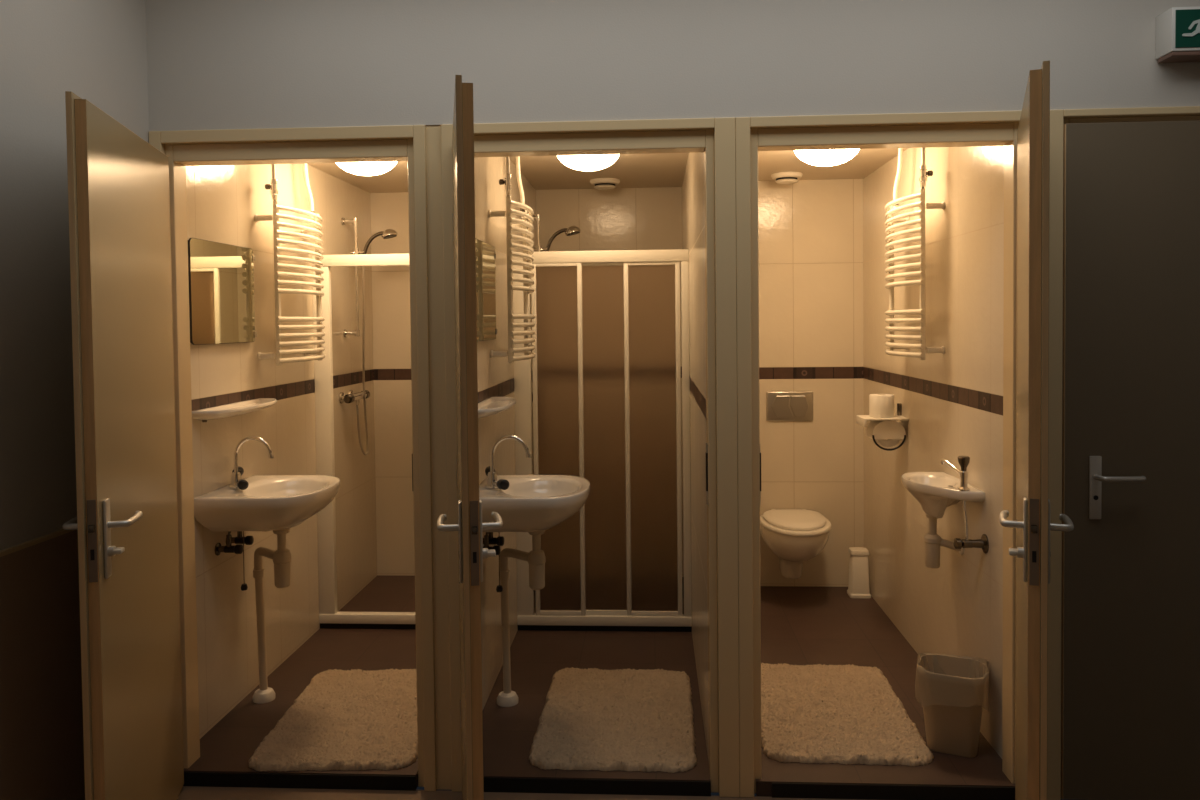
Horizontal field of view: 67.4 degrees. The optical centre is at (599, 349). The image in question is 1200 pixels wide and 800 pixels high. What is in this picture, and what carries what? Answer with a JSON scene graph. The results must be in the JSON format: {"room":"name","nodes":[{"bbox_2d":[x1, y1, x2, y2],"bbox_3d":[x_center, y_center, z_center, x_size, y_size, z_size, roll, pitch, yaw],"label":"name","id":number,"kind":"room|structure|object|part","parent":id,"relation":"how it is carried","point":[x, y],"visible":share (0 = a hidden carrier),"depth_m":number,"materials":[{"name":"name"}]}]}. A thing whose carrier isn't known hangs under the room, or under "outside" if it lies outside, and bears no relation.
{"room":"corridor","nodes":[
{"label":"corridor","id":0,"kind":"room"},
{"bbox_2d":[0,0,376,799],"bbox_3d":[-1.563,0.093,2.514,0.103,2.800,6.200,-1,2,3],"label":"wall","id":1,"kind":"structure","parent":0,"point":[223,201],"depth_m":2.79,"materials":[{"name":"tile"}]},
{"bbox_2d":[0,529,73,556],"bbox_3d":[-1.581,0.550,1.225,0.012,0.012,3.599,-1,2,3],"label":"rail","id":2,"kind":"object","parent":1,"relation":"attached to","point":[32,542],"depth_m":2.40,"materials":[{"name":"brown wood"}]},
{"bbox_2d":[62,91,183,799],"bbox_3d":[-1.350,0.417,2.615,0.164,2.110,0.819,-1,2,-12],"label":"door","id":3,"kind":"structure","parent":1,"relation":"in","point":[126,521],"depth_m":2.45,"materials":[{"name":"beige laminate"}]},
{"bbox_3d":[-1.345,0.446,2.334,0.055,0.017,0.142,-1,2,-12],"label":"lever handle","id":4,"kind":"part","parent":3,"relation":"part of","materials":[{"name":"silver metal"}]},
{"bbox_3d":[-1.259,0.475,2.232,0.020,0.205,0.003,-1,2,-12],"label":"lock plate","id":5,"kind":"part","parent":3,"relation":"part of","materials":[{"name":"silver metal"}]},
{"bbox_3d":[-1.228,0.514,2.297,0.020,0.012,0.032,-1,2,-12],"label":"turn knob","id":6,"kind":"part","parent":3,"relation":"part of","materials":[{"name":"silver metal"}]},
{"bbox_3d":[-1.239,0.444,2.357,0.055,0.017,0.142,-1,2,-12],"label":"lever handle","id":7,"kind":"part","parent":3,"relation":"part of","materials":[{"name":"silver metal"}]},
{"bbox_2d":[188,238,256,344],"bbox_3d":[-1.450,-0.215,3.465,0.024,0.384,0.518,-1,2,3],"label":"wall mirror","id":8,"kind":"object","parent":1,"relation":"attached to","point":[220,275],"visible":0.99,"depth_m":3.42,"materials":[{"name":"silver"}]},
{"bbox_2d":[192,398,276,421],"bbox_3d":[-1.387,0.238,3.510,0.135,0.049,0.560,-1,2,3],"label":"shelf","id":9,"kind":"object","parent":1,"relation":"attached to","point":[249,406],"visible":1,"depth_m":3.40,"materials":[{"name":"white ceramic"}]},
{"bbox_2d":[215,531,253,555],"bbox_3d":[-1.405,0.724,3.466,0.096,0.116,0.138,-1,2,3],"label":"valve","id":10,"kind":"object","parent":1,"relation":"attached to","point":[248,540],"visible":0.85,"depth_m":3.42,"materials":[{"name":"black metal"}]},
{"bbox_3d":[-1.374,0.759,3.420,0.030,0.035,0.036,-1,2,3],"label":"valve knob","id":11,"kind":"part","parent":10,"relation":"part of","materials":[{"name":"black plastic"}]},
{"bbox_3d":[-1.369,0.744,3.509,0.030,0.035,0.036,-1,2,3],"label":"valve knob","id":12,"kind":"part","parent":10,"relation":"part of","materials":[{"name":"black plastic"}]},
{"bbox_2d":[194,475,339,590],"bbox_3d":[-1.237,0.723,3.472,0.430,0.396,0.495,-1,2,3],"label":"basin","id":13,"kind":"object","parent":1,"relation":"attached to","point":[269,502],"visible":0.99,"depth_m":3.30,"materials":[{"name":"white ceramic"}]},
{"bbox_3d":[-1.366,0.777,3.450,0.005,0.252,0.004,-1,2,3],"label":"plug chain","id":14,"kind":"part","parent":13,"relation":"part of","materials":[{"name":"silver metal"}]},
{"bbox_2d":[229,436,273,489],"bbox_3d":[-1.355,0.429,3.428,0.198,0.197,0.118,0,2,26],"label":"tap","id":15,"kind":"object","parent":13,"relation":"on","point":[236,481],"visible":1,"depth_m":3.43,"materials":[{"name":"silver metal"}]},
{"bbox_2d":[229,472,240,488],"bbox_3d":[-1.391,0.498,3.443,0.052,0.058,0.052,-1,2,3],"label":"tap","id":16,"kind":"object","parent":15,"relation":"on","point":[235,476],"depth_m":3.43,"materials":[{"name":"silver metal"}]},
{"bbox_3d":[-1.405,0.476,3.493,0.038,0.040,0.044,-1,2,-10],"label":"tap knob","id":17,"kind":"part","parent":15,"relation":"part of","materials":[{"name":"black plastic"}]},
{"bbox_3d":[-1.348,0.508,3.392,0.038,0.040,0.054,-2,2,-30],"label":"tap knob","id":18,"kind":"part","parent":15,"relation":"part of","materials":[{"name":"black plastic"}]},
{"bbox_3d":[-1.322,0.404,3.436,0.156,0.147,0.020,-1,2,3],"label":"spout","id":19,"kind":"part","parent":15,"relation":"part of","materials":[{"name":"silver metal"}]},
{"bbox_3d":[-1.239,0.606,3.468,0.430,0.162,0.495,-1,2,3],"label":"basin bowl","id":20,"kind":"part","parent":13,"relation":"part of","materials":[{"name":"white ceramic"}]},
{"bbox_2d":[253,528,291,703],"bbox_3d":[-1.296,1.048,3.548,0.087,0.722,0.264,-2,2,-42],"label":"trap","id":21,"kind":"object","parent":13,"relation":"attached to","point":[281,557],"visible":0.96,"depth_m":3.58,"materials":[{"name":"beige plastic"}]},
{"bbox_2d":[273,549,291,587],"bbox_3d":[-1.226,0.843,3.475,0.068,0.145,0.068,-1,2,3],"label":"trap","id":22,"kind":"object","parent":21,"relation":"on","point":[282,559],"depth_m":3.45,"materials":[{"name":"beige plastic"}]},
{"bbox_2d":[254,163,324,364],"bbox_3d":[-1.356,-0.414,4.030,0.146,0.948,0.532,-1,2,3],"label":"towel radiator","id":23,"kind":"object","parent":1,"relation":"attached to","point":[319,319],"visible":0.99,"depth_m":3.88,"materials":[{"name":"white metal"}]},
{"bbox_2d":[341,217,363,336],"bbox_3d":[-1.323,-0.388,4.847,0.119,0.646,0.050,-1,2,3],"label":"shower rail","id":24,"kind":"object","parent":1,"relation":"attached to","point":[354,221],"visible":0.96,"depth_m":4.84,"materials":[{"name":"silver metal"}]},
{"bbox_2d":[363,229,397,253],"bbox_3d":[-1.184,-0.567,4.837,0.198,0.159,0.088,-1,2,3],"label":"shower","id":25,"kind":"object","parent":24,"relation":"attached to","point":[389,233],"visible":0.88,"depth_m":4.83,"materials":[{"name":"silver metal"}]},
{"bbox_3d":[-1.217,-0.560,4.839,0.130,0.147,0.020,-1,2,3],"label":"handle","id":26,"kind":"part","parent":25,"relation":"part of","materials":[{"name":"silver metal"}]},
{"bbox_2d":[339,266,369,455],"bbox_3d":[-1.319,0.049,4.863,0.118,1.077,0.312,-1,2,3],"label":"shower mixer","id":27,"kind":"object","parent":1,"relation":"attached to","point":[351,397],"visible":1,"depth_m":4.87,"materials":[{"name":"silver metal"}]},
{"bbox_3d":[-1.321,0.259,4.739,0.048,0.047,0.051,-1,2,3],"label":"mixer knob","id":28,"kind":"part","parent":27,"relation":"part of","materials":[{"name":"silver metal"}]},
{"bbox_2d":[184,575,417,788],"bbox_3d":[-0.974,1.412,4.199,0.858,0.050,2.352,-1,2,3],"label":"floor","id":29,"kind":"structure","parent":0,"point":[228,746],"depth_m":3.96,"materials":[{"name":"brown tile"}]},
{"bbox_2d":[183,772,415,790],"bbox_3d":[-1.017,1.449,3.021,0.808,0.047,0.006,-1,2,3],"label":"threshold","id":30,"kind":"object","parent":29,"relation":"on","point":[202,779],"depth_m":3.02,"materials":[{"name":"black"}]},
{"bbox_2d":[248,668,417,770],"bbox_3d":[-0.924,1.392,3.454,0.586,0.030,0.852,-1,2,0],"label":"bath rug","id":31,"kind":"object","parent":29,"relation":"on","point":[358,719],"visible":0.87,"depth_m":3.32,"materials":[{"name":"beige fabric"}]},
{"bbox_2d":[312,254,415,628],"bbox_3d":[-0.970,0.457,4.425,0.858,1.846,0.048,-1,2,3],"label":"shower frame","id":32,"kind":"object","parent":29,"relation":"on","point":[329,616],"visible":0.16,"depth_m":4.43,"materials":[{"name":"white metal"}]},
{"bbox_3d":[-0.980,-0.438,4.398,0.858,0.056,0.044,-1,2,3],"label":"header rail","id":33,"kind":"part","parent":32,"relation":"part of","materials":[{"name":"white metal"}]},
{"bbox_2d":[307,161,407,192],"bbox_3d":[-0.997,-0.945,4.179,0.858,0.100,2.252,-1,2,3],"label":"ceiling","id":34,"kind":"structure","parent":0,"point":[395,180],"depth_m":4.79,"materials":[{"name":"paint"}]},
{"bbox_2d":[336,161,396,175],"bbox_3d":[-1.050,-0.837,4.039,0.304,0.108,0.304,-1,2,3],"label":"ceiling light","id":35,"kind":"object","parent":34,"relation":"attached to","point":[358,168],"visible":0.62,"depth_m":3.98,"materials":[{"name":"white glass"}]},
{"bbox_2d":[474,157,536,710],"bbox_3d":[-0.484,0.203,4.309,0.130,2.450,2.500,-1,2,3],"label":"wall","id":36,"kind":"structure","parent":0,"point":[495,375],"depth_m":3.87,"materials":[{"name":"tile"}]},
{"bbox_2d":[475,238,496,340],"bbox_3d":[-0.458,-0.227,3.505,0.024,0.384,0.518,-1,2,3],"label":"wall mirror","id":37,"kind":"object","parent":36,"relation":"attached to","point":[485,253],"visible":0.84,"depth_m":3.53,"materials":[{"name":"silver"}]},
{"bbox_2d":[483,532,504,554],"bbox_3d":[-0.419,0.715,3.408,0.096,0.116,0.138,-1,2,3],"label":"valve","id":38,"kind":"object","parent":36,"relation":"attached to","point":[488,539],"visible":0.41,"depth_m":3.43,"materials":[{"name":"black metal"}]},
{"bbox_3d":[-0.388,0.750,3.362,0.030,0.035,0.036,-1,2,3],"label":"valve knob","id":39,"kind":"part","parent":38,"relation":"part of","materials":[{"name":"black plastic"}]},
{"bbox_3d":[-0.383,0.735,3.452,0.030,0.035,0.036,-1,2,3],"label":"valve knob","id":40,"kind":"part","parent":38,"relation":"part of","materials":[{"name":"black plastic"}]},
{"bbox_2d":[478,397,515,417],"bbox_3d":[-0.401,0.229,3.453,0.135,0.049,0.560,-1,2,3],"label":"shelf","id":41,"kind":"object","parent":36,"relation":"attached to","point":[490,406],"visible":0.68,"depth_m":3.47,"materials":[{"name":"white ceramic"}]},
{"bbox_2d":[488,156,534,362],"bbox_3d":[-0.370,-0.423,3.972,0.146,0.948,0.532,-1,2,3],"label":"towel radiator","id":42,"kind":"object","parent":36,"relation":"attached to","point":[521,226],"visible":1,"depth_m":3.78,"materials":[{"name":"white metal"}]},
{"bbox_2d":[479,475,589,591],"bbox_3d":[-0.251,0.714,3.415,0.430,0.396,0.495,-1,2,3],"label":"basin","id":43,"kind":"object","parent":36,"relation":"attached to","point":[530,503],"visible":0.9,"depth_m":3.25,"materials":[{"name":"white ceramic"}]},
{"bbox_3d":[-0.380,0.768,3.393,0.005,0.252,0.004,-1,2,3],"label":"plug chain","id":44,"kind":"part","parent":43,"relation":"part of","materials":[{"name":"silver metal"}]},
{"bbox_2d":[485,435,530,489],"bbox_3d":[-0.369,0.420,3.371,0.198,0.197,0.118,0,2,26],"label":"tap","id":45,"kind":"object","parent":43,"relation":"on","point":[492,482],"visible":1,"depth_m":3.37,"materials":[{"name":"silver metal"}]},
{"bbox_3d":[-0.419,0.467,3.435,0.038,0.040,0.044,-1,2,-10],"label":"tap knob","id":46,"kind":"part","parent":45,"relation":"part of","materials":[{"name":"black plastic"}]},
{"bbox_2d":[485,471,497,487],"bbox_3d":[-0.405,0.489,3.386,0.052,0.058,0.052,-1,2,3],"label":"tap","id":47,"kind":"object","parent":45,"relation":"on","point":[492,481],"depth_m":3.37,"materials":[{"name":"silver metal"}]},
{"bbox_3d":[-0.361,0.499,3.335,0.038,0.040,0.054,-2,2,-30],"label":"tap knob","id":48,"kind":"part","parent":45,"relation":"part of","materials":[{"name":"black plastic"}]},
{"bbox_3d":[-0.336,0.395,3.379,0.156,0.147,0.020,-1,2,3],"label":"spout","id":49,"kind":"part","parent":45,"relation":"part of","materials":[{"name":"silver metal"}]},
{"bbox_2d":[497,530,545,706],"bbox_3d":[-0.310,1.039,3.490,0.087,0.722,0.264,-2,2,-42],"label":"trap","id":50,"kind":"object","parent":43,"relation":"attached to","point":[536,559],"visible":0.91,"depth_m":3.52,"materials":[{"name":"beige plastic"}]},
{"bbox_3d":[-0.252,0.597,3.411,0.430,0.162,0.495,-1,2,3],"label":"basin bowl","id":51,"kind":"part","parent":43,"relation":"part of","materials":[{"name":"white ceramic"}]},
{"bbox_2d":[527,214,546,329],"bbox_3d":[-0.337,-0.397,4.790,0.119,0.646,0.050,-1,2,3],"label":"shower rail","id":52,"kind":"object","parent":36,"relation":"attached to","point":[537,218],"visible":0.31,"depth_m":4.78,"materials":[{"name":"silver metal"}]},
{"bbox_2d":[545,226,580,251],"bbox_3d":[-0.197,-0.576,4.779,0.198,0.159,0.088,-1,2,3],"label":"shower","id":53,"kind":"object","parent":52,"relation":"attached to","point":[572,230],"visible":0.89,"depth_m":4.77,"materials":[{"name":"silver metal"}]},
{"bbox_3d":[-0.231,-0.569,4.782,0.130,0.147,0.020,-1,2,3],"label":"handle","id":54,"kind":"part","parent":53,"relation":"part of","materials":[{"name":"silver metal"}]},
{"bbox_2d":[177,786,866,799],"bbox_3d":[0.575,1.562,1.082,4.507,0.100,3.700,-1,2,3],"label":"floor","id":55,"kind":"structure","parent":0,"point":[187,792],"depth_m":2.97,"materials":[{"name":"brown wood"}]},
{"bbox_2d":[370,187,683,576],"bbox_3d":[-0.429,0.171,5.359,1.836,2.450,0.100,-1,2,3],"label":"wall","id":56,"kind":"structure","parent":0,"point":[390,284],"depth_m":5.33,"materials":[{"name":"tile"}]},
{"bbox_2d":[482,577,710,780],"bbox_3d":[0.007,1.403,4.142,0.848,0.050,2.352,-1,2,3],"label":"floor","id":57,"kind":"structure","parent":0,"point":[536,656],"depth_m":3.82,"materials":[{"name":"brown tile"}]},
{"bbox_2d":[483,777,710,795],"bbox_3d":[-0.036,1.440,2.964,0.798,0.047,0.006,-1,2,3],"label":"threshold","id":58,"kind":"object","parent":57,"relation":"on","point":[491,784],"depth_m":2.96,"materials":[{"name":"black"}]},
{"bbox_2d":[512,249,691,631],"bbox_3d":[0.011,0.448,4.367,0.848,1.846,0.048,-1,2,3],"label":"shower enclosure","id":59,"kind":"object","parent":57,"relation":"on","point":[606,363],"visible":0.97,"depth_m":4.36,"materials":[{"name":"white"}]},
{"bbox_3d":[-0.201,0.441,4.370,0.244,1.716,0.018,-1,2,3],"label":"sliding panel","id":60,"kind":"part","parent":59,"relation":"part of","materials":[{"name":"white"}]},
{"bbox_3d":[0.001,-0.447,4.341,0.848,0.056,0.044,-1,2,3],"label":"header rail","id":61,"kind":"part","parent":59,"relation":"part of","materials":[{"name":"white metal"}]},
{"bbox_3d":[0.022,0.439,4.371,0.246,1.716,0.018,-1,2,3],"label":"sliding panel","id":62,"kind":"part","parent":59,"relation":"part of","materials":[{"name":"white"}]},
{"bbox_3d":[0.257,0.437,4.347,0.269,1.716,0.018,-1,2,3],"label":"sliding panel","id":63,"kind":"part","parent":59,"relation":"part of","materials":[{"name":"white"}]},
{"bbox_2d":[529,667,697,772],"bbox_3d":[0.064,1.382,3.430,0.586,0.030,0.852,-1,2,4],"label":"bath rug","id":64,"kind":"object","parent":57,"relation":"on","point":[629,719],"visible":1,"depth_m":3.33,"materials":[{"name":"beige fabric"}]},
{"bbox_2d":[509,153,688,189],"bbox_3d":[-0.016,-0.954,4.122,0.848,0.100,2.252,-1,2,3],"label":"ceiling","id":65,"kind":"structure","parent":0,"point":[654,170],"depth_m":4.68,"materials":[{"name":"paint"}]},
{"bbox_2d":[557,154,619,170],"bbox_3d":[-0.052,-0.846,3.981,0.304,0.108,0.304,-1,2,3],"label":"ceiling light","id":66,"kind":"object","parent":65,"relation":"attached to","point":[577,162],"visible":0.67,"depth_m":3.91,"materials":[{"name":"white glass"}]},
{"bbox_2d":[590,178,619,189],"bbox_3d":[0.027,-0.906,4.947,0.168,0.046,0.168,-1,2,3],"label":"ceiling vent","id":67,"kind":"object","parent":65,"relation":"in","point":[600,183],"visible":1,"depth_m":4.90,"materials":[{"name":"beige plastic"}]},
{"bbox_2d":[146,0,1199,130],"bbox_3d":[0.668,0.056,2.935,4.507,2.800,0.100,-1,2,3],"label":"wall","id":68,"kind":"structure","parent":0,"point":[212,64],"depth_m":2.89,"materials":[{"name":"white paint"}]},
{"bbox_2d":[437,75,502,799],"bbox_3d":[-0.378,0.403,2.554,0.164,2.122,0.819,-1,2,-10],"label":"door","id":69,"kind":"structure","parent":68,"relation":"in","point":[471,552],"depth_m":2.16,"materials":[{"name":"beige laminate"}]},
{"bbox_3d":[-0.384,0.437,2.273,0.055,0.017,0.142,-1,2,-10],"label":"lever handle","id":70,"kind":"part","parent":69,"relation":"part of","materials":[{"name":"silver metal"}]},
{"bbox_3d":[-0.302,0.467,2.167,0.020,0.205,0.003,-1,2,-10],"label":"lock plate","id":71,"kind":"part","parent":69,"relation":"part of","materials":[{"name":"silver metal"}]},
{"bbox_3d":[-0.269,0.505,2.232,0.020,0.012,0.032,-1,2,-10],"label":"turn knob","id":72,"kind":"part","parent":69,"relation":"part of","materials":[{"name":"silver metal"}]},
{"bbox_3d":[-0.277,0.435,2.292,0.055,0.017,0.142,-1,2,-10],"label":"lever handle","id":73,"kind":"part","parent":69,"relation":"part of","materials":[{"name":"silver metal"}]},
{"bbox_2d":[149,106,1199,799],"bbox_3d":[0.464,0.358,2.951,3.892,2.200,0.110,-1,2,3],"label":"door frame","id":74,"kind":"structure","parent":68,"relation":"attached to","point":[715,137],"depth_m":2.92,"materials":[{"name":"beige wood"}]},
{"bbox_3d":[0.352,0.409,2.960,0.004,0.200,0.024,-1,2,3],"label":"plate","id":75,"kind":"part","parent":74,"relation":"part of","materials":[{"name":"silver metal"}]},
{"bbox_2d":[999,61,1073,799],"bbox_3d":[1.183,0.387,2.478,0.164,2.125,0.819,0,2,23],"label":"door","id":76,"kind":"structure","parent":68,"relation":"in","point":[1032,524],"depth_m":2.12,"materials":[{"name":"beige laminate"}]},
{"bbox_3d":[1.026,0.423,2.245,0.055,0.017,0.142,0,2,23],"label":"lever handle","id":77,"kind":"part","parent":76,"relation":"part of","materials":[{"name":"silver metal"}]},
{"bbox_3d":[1.005,0.492,2.188,0.020,0.012,0.032,0,2,23],"label":"turn knob","id":78,"kind":"part","parent":76,"relation":"part of","materials":[{"name":"silver metal"}]},
{"bbox_3d":[1.022,0.454,2.119,0.020,0.205,0.003,0,2,23],"label":"lock plate","id":79,"kind":"part","parent":76,"relation":"part of","materials":[{"name":"silver metal"}]},
{"bbox_3d":[1.125,0.423,2.203,0.055,0.017,0.142,0,2,23],"label":"lever handle","id":80,"kind":"part","parent":76,"relation":"part of","materials":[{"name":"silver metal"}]},
{"bbox_2d":[1061,120,1199,799],"bbox_3d":[1.905,0.361,2.831,0.883,2.140,0.164,-1,2,3],"label":"door","id":81,"kind":"structure","parent":68,"relation":"in","point":[1130,651],"depth_m":2.82,"materials":[{"name":"grey laminate"}]},
{"bbox_3d":[1.617,0.400,2.795,0.142,0.017,0.055,-1,2,3],"label":"lever handle","id":82,"kind":"part","parent":81,"relation":"part of","materials":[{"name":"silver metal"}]},
{"bbox_2d":[1156,6,1199,62],"bbox_3d":[1.890,-0.959,2.735,0.340,0.144,0.096,-1,2,3],"label":"exit sign","id":83,"kind":"object","parent":68,"relation":"attached to","point":[1177,28],"visible":1,"depth_m":2.70,"materials":[{"name":"white"}]},
{"bbox_2d":[681,152,708,762],"bbox_3d":[0.501,0.194,4.251,0.148,2.450,2.500,-1,2,3],"label":"wall","id":84,"kind":"structure","parent":0,"point":[693,184],"depth_m":3.55,"materials":[{"name":"tile"}]},
{"bbox_2d":[758,179,863,586],"bbox_3d":[1.050,0.163,5.101,0.850,2.450,0.100,-1,2,3],"label":"wall","id":85,"kind":"structure","parent":0,"point":[810,232],"depth_m":5.04,"materials":[{"name":"tile"}]},
{"bbox_2d":[766,391,812,420],"bbox_3d":[1.064,0.319,5.046,0.260,0.166,0.017,-1,2,3],"label":"flush plate","id":86,"kind":"object","parent":85,"relation":"attached to","point":[796,405],"visible":1,"depth_m":5.04,"materials":[{"name":"silver metal"}]},
{"bbox_2d":[760,509,830,578],"bbox_3d":[1.048,1.073,4.818,0.372,0.358,0.520,-1,2,3],"label":"toilet","id":87,"kind":"object","parent":85,"relation":"attached to","point":[795,536],"visible":0.98,"depth_m":4.68,"materials":[{"name":"white ceramic"}]},
{"bbox_3d":[1.046,0.907,4.815,0.325,0.027,0.445,-1,2,3],"label":"lid","id":88,"kind":"part","parent":87,"relation":"part of","materials":[{"name":"beige plastic"}]},
{"bbox_3d":[1.045,0.932,4.798,0.372,0.022,0.490,-1,2,3],"label":"seat","id":89,"kind":"part","parent":87,"relation":"part of","materials":[{"name":"beige plastic"}]},
{"bbox_2d":[758,148,907,180],"bbox_3d":[0.974,-0.961,3.979,0.850,0.100,2.080,-1,2,3],"label":"ceiling","id":90,"kind":"structure","parent":0,"point":[865,162],"depth_m":4.56,"materials":[{"name":"paint"}]},
{"bbox_2d":[771,172,802,183],"bbox_3d":[0.998,-0.913,4.811,0.168,0.046,0.168,-1,2,3],"label":"ceiling vent","id":91,"kind":"object","parent":90,"relation":"in","point":[781,177],"visible":1,"depth_m":4.76,"materials":[{"name":"beige plastic"}]},
{"bbox_2d":[794,149,859,165],"bbox_3d":[0.989,-0.855,3.921,0.304,0.108,0.304,-1,2,3],"label":"ceiling light","id":92,"kind":"object","parent":90,"relation":"attached to","point":[838,156],"visible":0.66,"depth_m":3.85,"materials":[{"name":"white glass"}]},
{"bbox_2d":[756,586,1014,796],"bbox_3d":[0.997,1.397,3.998,0.850,0.050,2.180,-1,2,3],"label":"floor","id":93,"kind":"structure","parent":0,"point":[801,625],"depth_m":4.02,"materials":[{"name":"brown tile"}]},
{"bbox_2d":[761,663,933,765],"bbox_3d":[0.879,1.373,3.458,0.586,0.030,0.852,0,2,4],"label":"bath rug","id":94,"kind":"object","parent":93,"relation":"on","point":[846,714],"visible":0.96,"depth_m":3.34,"materials":[{"name":"beige fabric"}]},
{"bbox_2d":[847,547,870,597],"bbox_3d":[1.409,1.211,4.901,0.112,0.258,0.105,-1,2,3],"label":"toilet brush","id":95,"kind":"object","parent":93,"relation":"on","point":[858,584],"visible":1,"depth_m":4.86,"materials":[{"name":"beige plastic"}]},
{"bbox_2d":[915,653,989,757],"bbox_3d":[1.236,1.244,3.158,0.241,0.299,0.213,0,2,23],"label":"waste bin","id":96,"kind":"object","parent":93,"relation":"on","point":[952,691],"visible":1,"depth_m":3.09,"materials":[{"name":"beige plastic"}]},
{"bbox_2d":[772,782,1014,799],"bbox_3d":[0.959,1.431,2.906,0.800,0.047,0.006,-1,2,3],"label":"threshold","id":97,"kind":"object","parent":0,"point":[779,790],"depth_m":2.90,"materials":[{"name":"black"}]},
{"bbox_2d":[863,146,1003,758],"bbox_3d":[1.473,0.185,4.195,0.100,2.450,2.500,-1,2,3],"label":"wall","id":98,"kind":"structure","parent":0,"point":[952,401],"depth_m":3.63,"materials":[{"name":"tile"}]},
{"bbox_2d":[856,403,908,450],"bbox_3d":[1.324,0.362,4.224,0.205,0.208,0.160,-1,2,3],"label":"paper holder","id":99,"kind":"object","parent":98,"relation":"attached to","point":[886,432],"visible":0.99,"depth_m":4.16,"materials":[{"name":"beige plastic"}]},
{"bbox_2d":[869,394,893,417],"bbox_3d":[1.320,0.264,4.216,0.112,0.103,0.112,-1,2,3],"label":"toilet roll","id":100,"kind":"object","parent":99,"relation":"on","point":[880,405],"visible":1,"depth_m":4.17,"materials":[{"name":"white paper"}]},
{"bbox_2d":[856,415,908,426],"bbox_3d":[1.324,0.336,4.223,0.205,0.040,0.160,-1,2,3],"label":"shelf","id":101,"kind":"object","parent":99,"relation":"attached to","point":[862,420],"depth_m":4.16,"materials":[{"name":"beige plastic"}]},
{"bbox_2d":[866,421,905,438],"bbox_3d":[1.339,0.370,4.222,0.150,0.088,0.132,-1,2,3],"label":"hood","id":102,"kind":"object","parent":99,"relation":"attached to","point":[875,429],"depth_m":4.16,"materials":[{"name":"beige plastic"}]},
{"bbox_2d":[885,148,944,359],"bbox_3d":[1.324,-0.438,3.874,0.146,0.948,0.532,-1,2,3],"label":"towel radiator","id":103,"kind":"object","parent":98,"relation":"attached to","point":[892,207],"visible":0.98,"depth_m":3.72,"materials":[{"name":"white metal"}]},
{"bbox_2d":[901,472,984,517],"bbox_3d":[1.278,0.570,3.426,0.208,0.141,0.440,-1,2,3],"label":"basin","id":104,"kind":"object","parent":98,"relation":"attached to","point":[935,492],"visible":0.99,"depth_m":3.40,"materials":[{"name":"white ceramic"}]},
{"bbox_2d":[940,456,969,490],"bbox_3d":[1.302,0.444,3.295,0.042,0.122,0.162,-1,2,-6],"label":"tap","id":105,"kind":"object","parent":104,"relation":"on","point":[963,461],"visible":1,"depth_m":3.23,"materials":[{"name":"silver metal"}]},
{"bbox_3d":[1.294,0.431,3.304,0.015,0.045,0.143,-1,2,-12],"label":"spout","id":106,"kind":"part","parent":105,"relation":"part of","materials":[{"name":"silver metal"}]},
{"bbox_2d":[924,513,964,568],"bbox_3d":[1.319,0.736,3.459,0.142,0.205,0.064,0,2,11],"label":"trap","id":107,"kind":"object","parent":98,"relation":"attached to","point":[933,541],"visible":0.8,"depth_m":3.44,"materials":[{"name":"beige plastic"}]},
{"bbox_2d":[924,533,940,568],"bbox_3d":[1.281,0.775,3.467,0.064,0.127,0.064,-1,2,3],"label":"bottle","id":108,"kind":"object","parent":107,"relation":"on","point":[932,541],"depth_m":3.44,"materials":[{"name":"beige plastic"}]},
{"bbox_2d":[953,501,988,553],"bbox_3d":[1.316,0.629,3.203,0.108,0.193,0.074,-1,2,3],"label":"valve","id":109,"kind":"object","parent":98,"relation":"attached to","point":[983,543],"visible":1,"depth_m":3.19,"materials":[{"name":"silver metal"}]},
{"bbox_3d":[1.275,0.692,3.205,0.026,0.037,0.038,-1,2,3],"label":"valve knob","id":110,"kind":"part","parent":109,"relation":"part of","materials":[{"name":"silver metal"}]}
]}

